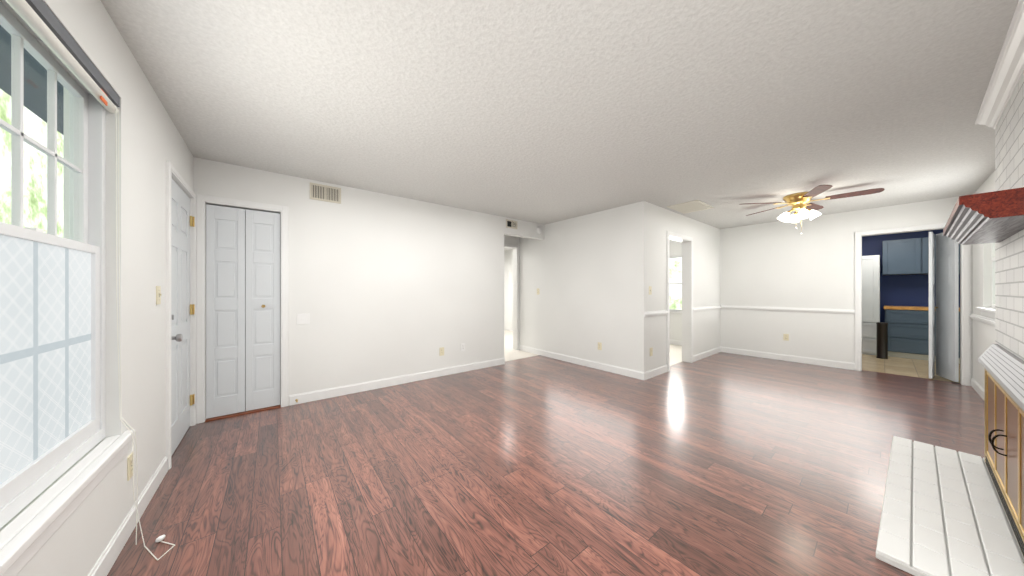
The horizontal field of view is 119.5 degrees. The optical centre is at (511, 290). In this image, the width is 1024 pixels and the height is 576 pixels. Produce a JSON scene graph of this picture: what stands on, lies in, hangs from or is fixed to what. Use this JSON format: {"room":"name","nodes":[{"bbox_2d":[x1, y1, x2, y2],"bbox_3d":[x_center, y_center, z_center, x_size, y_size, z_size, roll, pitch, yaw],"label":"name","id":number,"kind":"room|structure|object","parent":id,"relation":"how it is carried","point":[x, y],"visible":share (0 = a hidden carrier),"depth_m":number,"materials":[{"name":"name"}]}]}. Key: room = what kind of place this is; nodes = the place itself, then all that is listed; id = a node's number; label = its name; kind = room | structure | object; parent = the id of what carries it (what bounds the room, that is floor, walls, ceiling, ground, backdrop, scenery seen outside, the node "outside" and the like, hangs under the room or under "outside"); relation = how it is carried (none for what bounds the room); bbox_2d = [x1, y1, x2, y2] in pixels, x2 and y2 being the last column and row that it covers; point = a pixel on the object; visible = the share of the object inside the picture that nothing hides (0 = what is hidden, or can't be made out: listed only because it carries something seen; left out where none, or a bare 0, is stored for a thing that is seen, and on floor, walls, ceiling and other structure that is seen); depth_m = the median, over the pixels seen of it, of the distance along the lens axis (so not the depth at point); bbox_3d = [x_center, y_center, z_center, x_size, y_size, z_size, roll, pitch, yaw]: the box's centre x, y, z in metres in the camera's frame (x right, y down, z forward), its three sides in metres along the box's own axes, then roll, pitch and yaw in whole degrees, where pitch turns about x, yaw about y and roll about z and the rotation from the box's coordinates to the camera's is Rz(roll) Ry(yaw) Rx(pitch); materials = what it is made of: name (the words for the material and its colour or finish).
{"room":"empty living room","nodes":[
{"label":"empty living room","id":0,"kind":"room"},
{"bbox_2d":[0,0,193,575],"bbox_3d":[-1.519,0.000,0.865,0.160,2.440,4.890,0,0,-39],"label":"wall","id":1,"kind":"structure","parent":0,"point":[151,142],"depth_m":1.48,"materials":[{"name":"paint"}]},
{"bbox_2d":[5,0,119,112],"bbox_3d":[-1.587,-0.869,1.042,0.040,0.098,0.934,0,0,-39],"label":"blind headrail","id":2,"kind":"object","parent":1,"relation":"attached to","point":[42,21],"visible":0.94,"depth_m":1.06,"materials":[{"name":"grey metal"}]},
{"bbox_2d":[115,105,174,560],"bbox_3d":[-1.712,0.179,1.391,0.207,2.078,0.215,0,0,-39],"label":"blind cord","id":3,"kind":"object","parent":2,"relation":"hanging from","point":[160,538],"visible":0.96,"depth_m":1.41,"materials":[{"name":"white fabric"}]},
{"bbox_2d":[0,0,135,575],"bbox_3d":[-1.608,-0.065,1.024,0.171,1.710,1.040,0,0,-39],"label":"living room window","id":4,"kind":"structure","parent":1,"relation":"in","point":[52,356],"depth_m":1.08,"materials":[{"name":"paint"}]},
{"bbox_2d":[88,456,167,575],"bbox_3d":[-1.163,1.167,0.558,0.013,0.107,3.725,0,0,-39],"label":"baseboard","id":5,"kind":"structure","parent":1,"relation":"attached to","point":[106,560],"depth_m":1.45,"materials":[{"name":"paint"}]},
{"bbox_2d":[127,452,132,480],"bbox_3d":[-1.932,0.890,1.515,0.008,0.115,0.070,0,0,-39],"label":"outlet","id":6,"kind":"object","parent":1,"relation":"attached to","point":[130,466],"visible":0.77,"depth_m":1.50,"materials":[{"name":"beige plastic"}]},
{"bbox_2d":[156,286,161,304],"bbox_3d":[-2.223,0.030,1.884,0.016,0.115,0.070,0,0,-39],"label":"light switch","id":7,"kind":"object","parent":1,"relation":"attached to","point":[158,294],"visible":1,"depth_m":1.87,"materials":[{"name":"beige plastic"}]},
{"bbox_2d":[166,161,195,469],"bbox_3d":[-2.646,0.170,2.359,0.090,2.100,0.910,0,0,-39],"label":"door frame","id":8,"kind":"structure","parent":1,"relation":"attached to","point":[171,169],"depth_m":2.04,"materials":[{"name":"paint"}]},
{"bbox_2d":[171,178,194,455],"bbox_3d":[-2.627,0.195,2.378,0.112,2.038,0.806,0,0,-39],"label":"entry door","id":9,"kind":"structure","parent":1,"relation":"in","point":[182,311],"depth_m":2.39,"materials":[{"name":"paint"}]},
{"bbox_2d":[245,210,245,400],"bbox_3d":[-2.818,0.000,3.182,0.700,2.440,0.350,0,0,-39],"label":"wall","id":10,"kind":"structure","parent":0,"point":[245,305],"depth_m":3.29,"materials":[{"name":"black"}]},
{"bbox_2d":[194,157,544,419],"bbox_3d":[-1.190,0.000,4.185,4.505,2.440,0.120,0,0,-39],"label":"wall","id":11,"kind":"structure","parent":0,"point":[382,286],"depth_m":3.72,"materials":[{"name":"paint"}]},
{"bbox_2d":[196,194,287,423],"bbox_3d":[-2.629,0.168,2.942,0.685,2.105,0.020,0,0,-39],"label":"trim","id":12,"kind":"structure","parent":11,"relation":"attached to","point":[201,199],"depth_m":2.76,"materials":[{"name":"paint"}]},
{"bbox_2d":[206,204,279,418],"bbox_3d":[-2.647,0.197,2.964,0.549,2.010,0.071,0,0,-39],"label":"bifold closet door","id":13,"kind":"structure","parent":11,"relation":"in","point":[225,310],"depth_m":2.95,"materials":[{"name":"paint"}]},
{"bbox_2d":[205,405,280,421],"bbox_3d":[-2.644,1.214,2.961,0.555,0.012,0.052,0,0,-39],"label":"trim","id":14,"kind":"structure","parent":11,"relation":"attached to","point":[241,413],"depth_m":2.93,"materials":[{"name":"brown wood"}]},
{"bbox_2d":[297,314,308,324],"bbox_3d":[-2.267,0.310,3.240,0.115,0.115,0.008,0,0,-39],"label":"switch plate","id":15,"kind":"object","parent":11,"relation":"attached to","point":[302,318],"visible":1,"depth_m":3.23,"materials":[{"name":"white plastic"}]},
{"bbox_2d":[310,182,340,203],"bbox_3d":[-2.102,-1.095,3.370,0.302,0.180,0.012,0,0,-39],"label":"air vent","id":16,"kind":"object","parent":11,"relation":"in","point":[321,192],"visible":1,"depth_m":3.36,"materials":[{"name":"beige metal"}]},
{"bbox_2d":[289,358,504,405],"bbox_3d":[-1.247,1.167,4.074,2.878,0.107,0.043,0,0,-39],"label":"baseboard","id":17,"kind":"structure","parent":11,"relation":"attached to","point":[370,385],"depth_m":3.77,"materials":[{"name":"paint"}]},
{"bbox_2d":[439,347,443,355],"bbox_3d":[-1.000,0.870,4.255,0.070,0.115,0.008,0,0,-39],"label":"outlet","id":18,"kind":"object","parent":11,"relation":"attached to","point":[441,351],"visible":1,"depth_m":4.25,"materials":[{"name":"beige plastic"}]},
{"bbox_2d":[506,219,516,228],"bbox_3d":[-0.004,-1.117,5.051,0.240,0.135,0.012,0,0,-39],"label":"air vent","id":19,"kind":"object","parent":11,"relation":"in","point":[512,224],"visible":1,"depth_m":5.05,"materials":[{"name":"beige"}]},
{"bbox_2d":[537,227,542,233],"bbox_3d":[0.509,-1.100,5.442,0.132,0.132,0.041,0,0,-39],"label":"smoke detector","id":20,"kind":"object","parent":11,"relation":"attached to","point":[539,230],"visible":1,"depth_m":5.42,"materials":[{"name":"white plastic"}]},
{"bbox_2d":[504,250,512,330],"bbox_3d":[0.569,0.000,8.342,0.120,2.440,2.690,0,0,-39],"label":"wall","id":21,"kind":"structure","parent":0,"point":[508,289],"depth_m":9.09,"materials":[{"name":"paint"}]},
{"bbox_2d":[504,235,518,349],"bbox_3d":[-0.309,0.000,5.839,1.060,2.440,0.120,0,0,-39],"label":"wall","id":22,"kind":"structure","parent":0,"point":[512,240],"depth_m":6.12,"materials":[{"name":"paint"}]},
{"bbox_2d":[504,244,518,349],"bbox_3d":[-0.195,0.150,5.841,0.880,2.140,0.020,0,0,-39],"label":"door frame","id":23,"kind":"structure","parent":22,"relation":"attached to","point":[511,246],"depth_m":6.08,"materials":[{"name":"paint"}]},
{"bbox_2d":[504,330,537,361],"bbox_3d":[-0.644,1.218,6.961,3.900,0.003,3.530,0,0,-39],"label":"floor","id":24,"kind":"structure","parent":0,"point":[510,353],"depth_m":5.96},
{"bbox_2d":[107,352,983,575],"bbox_3d":[1.110,1.250,3.689,7.795,0.060,6.010,0,0,-39],"label":"floor","id":25,"kind":"structure","parent":0,"point":[723,464],"depth_m":1.97,"materials":[{"name":"brown wood"}]},
{"bbox_2d":[876,436,1023,575],"bbox_3d":[2.509,1.199,1.720,1.815,0.042,0.505,0,0,-39],"label":"hearth","id":26,"kind":"object","parent":25,"relation":"on","point":[943,513],"visible":1,"depth_m":1.54,"materials":[{"name":"white"}]},
{"bbox_2d":[101,0,1018,250],"bbox_3d":[1.814,-1.250,4.913,10.425,0.060,10.000,0,0,-39],"label":"ceiling","id":27,"kind":"structure","parent":0,"point":[544,112],"depth_m":1.88,"materials":[{"name":"paint"}]},
{"bbox_2d":[667,200,713,213],"bbox_3d":[2.605,-1.215,4.361,0.600,0.010,0.410,0,0,-39],"label":"ceiling vent","id":28,"kind":"object","parent":27,"relation":"in","point":[691,206],"visible":1,"depth_m":4.32,"materials":[{"name":"beige metal"}]},
{"bbox_2d":[739,185,884,234],"bbox_3d":[3.723,-0.965,3.824,1.318,0.510,1.312,0,0,-39],"label":"ceiling fan","id":29,"kind":"object","parent":27,"relation":"hanging from","point":[800,201],"visible":1,"depth_m":3.74,"materials":[{"name":"brown wood"}]},
{"bbox_2d":[519,203,634,369],"bbox_3d":[0.940,0.000,5.225,0.120,2.440,2.640,0,0,-39],"label":"wall","id":30,"kind":"structure","parent":0,"point":[579,272],"depth_m":4.85,"materials":[{"name":"paint"}]},
{"bbox_2d":[519,345,647,379],"bbox_3d":[0.967,1.167,5.084,0.013,0.107,2.653,0,0,-39],"label":"baseboard","id":31,"kind":"structure","parent":30,"relation":"attached to","point":[601,366],"depth_m":4.73,"materials":[{"name":"paint"}]},
{"bbox_2d":[598,342,601,349],"bbox_3d":[1.352,0.860,4.607,0.008,0.115,0.070,0,0,-39],"label":"outlet","id":32,"kind":"object","parent":30,"relation":"attached to","point":[599,346],"visible":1,"depth_m":4.61,"materials":[{"name":"beige plastic"}]},
{"bbox_2d":[669,239,681,340],"bbox_3d":[3.432,0.000,7.087,0.120,2.440,2.430,0,0,-39],"label":"wall","id":33,"kind":"structure","parent":0,"point":[675,319],"depth_m":6.70,"materials":[{"name":"paint"}]},
{"bbox_2d":[669,255,681,311],"bbox_3d":[3.700,-0.155,6.777,0.050,1.250,0.750,0,0,-39],"label":"nook window","id":34,"kind":"structure","parent":33,"relation":"in","point":[680,256],"depth_m":6.76,"materials":[{"name":"paint"}]},
{"bbox_2d":[669,339,681,345],"bbox_3d":[3.387,1.167,7.038,0.013,0.107,2.410,0,0,-39],"label":"baseboard","id":35,"kind":"structure","parent":33,"relation":"attached to","point":[675,342],"depth_m":6.69,"materials":[{"name":"paint"}]},
{"bbox_2d":[669,344,682,365],"bbox_3d":[2.242,1.218,6.166,3.090,0.003,2.480,0,0,-39],"label":"floor","id":36,"kind":"structure","parent":0,"point":[675,354],"depth_m":5.68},
{"bbox_2d":[635,201,719,371],"bbox_3d":[2.977,0.000,5.089,3.130,2.440,0.120,0,0,-39],"label":"wall","id":37,"kind":"structure","parent":0,"point":[654,224],"depth_m":4.41,"materials":[{"name":"paint"}]},
{"bbox_2d":[644,310,667,316],"bbox_3d":[2.064,0.328,4.265,0.675,0.065,0.024,0,0,-39],"label":"trim","id":38,"kind":"structure","parent":37,"relation":"attached to","point":[664,312],"depth_m":4.24,"materials":[{"name":"paint"}]},
{"bbox_2d":[648,365,666,378],"bbox_3d":[2.069,1.167,4.278,0.650,0.107,0.016,0,0,-39],"label":"baseboard","id":39,"kind":"structure","parent":37,"relation":"attached to","point":[660,370],"depth_m":4.28,"materials":[{"name":"paint"}]},
{"bbox_2d":[667,231,692,371],"bbox_3d":[2.653,0.163,4.829,0.950,2.115,0.160,0,0,-39],"label":"door frame","id":40,"kind":"structure","parent":37,"relation":"attached to","point":[687,301],"depth_m":5.05,"materials":[{"name":"paint"}]},
{"bbox_2d":[693,347,719,361],"bbox_3d":[3.600,1.167,5.502,1.370,0.107,0.013,0,0,-39],"label":"baseboard","id":41,"kind":"structure","parent":37,"relation":"attached to","point":[705,354],"depth_m":5.43,"materials":[{"name":"paint"}]},
{"bbox_2d":[693,305,721,311],"bbox_3d":[3.593,0.328,5.490,1.345,0.065,0.024,0,0,-39],"label":"trim","id":42,"kind":"structure","parent":37,"relation":"attached to","point":[719,306],"depth_m":5.49,"materials":[{"name":"paint"}]},
{"bbox_2d":[720,197,972,384],"bbox_3d":[5.086,0.000,4.863,0.120,2.440,2.870,0,0,-39],"label":"wall","id":43,"kind":"structure","parent":0,"point":[780,264],"depth_m":5.02,"materials":[{"name":"paint"}]},
{"bbox_2d":[783,334,788,340],"bbox_3d":[4.752,0.810,5.178,0.008,0.115,0.070,0,0,-39],"label":"outlet","id":44,"kind":"object","parent":43,"relation":"attached to","point":[786,337],"visible":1,"depth_m":5.17,"materials":[{"name":"beige plastic"}]},
{"bbox_2d":[720,347,854,369],"bbox_3d":[4.689,1.167,5.252,0.013,0.107,1.765,0,0,-39],"label":"baseboard","id":45,"kind":"structure","parent":43,"relation":"attached to","point":[822,362],"depth_m":5.12,"materials":[{"name":"paint"}]},
{"bbox_2d":[722,305,854,313],"bbox_3d":[4.685,0.328,5.249,0.024,0.065,1.765,0,0,-39],"label":"trim","id":46,"kind":"structure","parent":43,"relation":"attached to","point":[844,311],"depth_m":5.10,"materials":[{"name":"paint"}]},
{"bbox_2d":[855,223,970,385],"bbox_3d":[5.541,0.163,4.183,0.020,2.115,0.970,0,0,-39],"label":"door frame","id":47,"kind":"structure","parent":43,"relation":"attached to","point":[966,314],"depth_m":4.01,"materials":[{"name":"paint"}]},
{"bbox_2d":[929,232,958,381],"bbox_3d":[5.916,0.200,4.113,0.401,2.000,0.229,0,0,-39],"label":"bifold leaf","id":48,"kind":"object","parent":43,"relation":"attached to","point":[947,307],"visible":0.96,"depth_m":4.06,"materials":[{"name":"paint"}]},
{"bbox_2d":[862,354,959,382],"bbox_3d":[6.505,1.249,5.211,2.530,0.062,4.400,0,0,-39],"label":"floor","id":49,"kind":"structure","parent":0,"point":[919,368],"depth_m":4.78,"materials":[{"name":"beige tile"}]},
{"bbox_2d":[862,255,879,354],"bbox_3d":[6.878,0.280,6.010,0.644,1.880,0.660,0,0,-39],"label":"refrigerator","id":50,"kind":"object","parent":49,"relation":"on","point":[870,292],"visible":0.4,"depth_m":5.64,"materials":[{"name":"paint"}]},
{"bbox_2d":[876,322,887,358],"bbox_3d":[6.654,0.897,5.369,0.136,0.642,0.136,0,0,-39],"label":"bin","id":51,"kind":"object","parent":49,"relation":"on","point":[882,340],"visible":1,"depth_m":5.33,"materials":[{"name":"black plastic"}]},
{"bbox_2d":[885,310,959,363],"bbox_3d":[7.404,0.782,5.371,0.624,0.875,0.875,0,0,-39],"label":"base cabinet","id":52,"kind":"object","parent":49,"relation":"on","point":[908,331],"depth_m":5.31,"materials":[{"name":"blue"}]},
{"bbox_2d":[884,306,959,309],"bbox_3d":[7.674,0.323,5.028,0.630,0.045,1.772,0,0,-39],"label":"countertop","id":53,"kind":"structure","parent":52,"relation":"on","point":[885,307],"depth_m":5.37,"materials":[{"name":"brown wood"}]},
{"bbox_2d":[862,229,959,322],"bbox_3d":[7.422,0.000,5.946,0.120,2.440,4.400,0,0,-39],"label":"wall","id":54,"kind":"structure","parent":0,"point":[904,290],"depth_m":5.77,"materials":[{"name":"blue paint"}]},
{"bbox_2d":[882,238,913,274],"bbox_3d":[7.377,-0.625,5.620,0.354,0.650,0.514,0,0,-39],"label":"upper cabinet","id":55,"kind":"object","parent":54,"relation":"attached to","point":[905,257],"depth_m":5.57,"materials":[{"name":"grey wood"}]},
{"bbox_2d":[914,237,935,274],"bbox_3d":[7.636,-0.625,5.297,0.354,0.650,0.588,0,0,-39],"label":"upper cabinet","id":56,"kind":"object","parent":54,"relation":"attached to","point":[921,245],"depth_m":5.37,"materials":[{"name":"grey wood"}]},
{"bbox_2d":[973,171,994,388],"bbox_3d":[3.014,0.000,1.440,7.635,2.440,0.120,0,0,-39],"label":"wall","id":57,"kind":"structure","parent":0,"point":[983,337],"depth_m":3.42,"materials":[{"name":"paint"}]},
{"bbox_2d":[971,378,983,399],"bbox_3d":[4.691,1.167,2.869,2.990,0.107,0.013,0,0,-39],"label":"baseboard","id":58,"kind":"structure","parent":57,"relation":"attached to","point":[974,384],"depth_m":3.54,"materials":[{"name":"paint"}]},
{"bbox_2d":[970,314,994,325],"bbox_3d":[4.687,0.328,2.874,2.990,0.065,0.024,0,0,-39],"label":"trim","id":59,"kind":"structure","parent":57,"relation":"attached to","point":[989,321],"depth_m":3.30,"materials":[{"name":"paint"}]},
{"bbox_2d":[975,243,994,317],"bbox_3d":[4.981,-0.300,3.059,1.100,1.160,0.145,0,0,-39],"label":"dining window","id":60,"kind":"structure","parent":57,"relation":"in","point":[993,275],"depth_m":3.32,"materials":[{"name":"paint"}]},
{"bbox_2d":[995,72,1023,360],"bbox_3d":[2.682,0.000,1.386,1.930,2.440,0.372,0,0,-39],"label":"brick wall","id":61,"kind":"structure","parent":0,"point":[1009,251],"depth_m":1.73,"materials":[{"name":"brick"}]},
{"bbox_2d":[943,187,1023,244],"bbox_3d":[2.625,-0.373,1.664,1.287,0.116,0.260,0,0,-39],"label":"mantel shelf","id":62,"kind":"object","parent":61,"relation":"attached to","point":[990,217],"visible":1,"depth_m":1.39,"materials":[{"name":"red wood"}]},
{"bbox_2d":[975,0,1023,128],"bbox_3d":[2.635,-1.173,1.447,2.079,0.095,0.370,0,0,-39],"label":"crown molding","id":63,"kind":"structure","parent":61,"relation":"attached to","point":[1008,71],"depth_m":1.62,"materials":[{"name":"paint"}]},
{"bbox_2d":[978,344,1023,555],"bbox_3d":[2.654,0.768,1.599,1.510,0.816,0.127,0,0,-39],"label":"fireplace insert","id":64,"kind":"object","parent":61,"relation":"in","point":[1003,414],"visible":1,"depth_m":1.58,"materials":[{"name":"gold metal"}]},
{"label":"outside","id":65,"kind":"structure","parent":0,"visible":0},
{"bbox_2d":[0,25,62,134],"bbox_3d":[-3.565,-1.260,2.910,0.474,0.240,15.000,0,0,-39],"label":"eave","id":66,"kind":"object","parent":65,"point":[27,82],"depth_m":1.65,"materials":[{"name":"grey"}]},
{"bbox_2d":[0,89,62,236],"bbox_3d":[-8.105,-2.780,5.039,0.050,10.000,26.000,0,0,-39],"label":"trees","id":67,"kind":"object","parent":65,"point":[33,179],"depth_m":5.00,"materials":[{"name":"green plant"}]},
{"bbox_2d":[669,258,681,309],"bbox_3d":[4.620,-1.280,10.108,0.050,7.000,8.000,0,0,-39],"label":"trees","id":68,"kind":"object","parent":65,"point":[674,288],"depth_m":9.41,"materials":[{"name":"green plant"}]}
]}

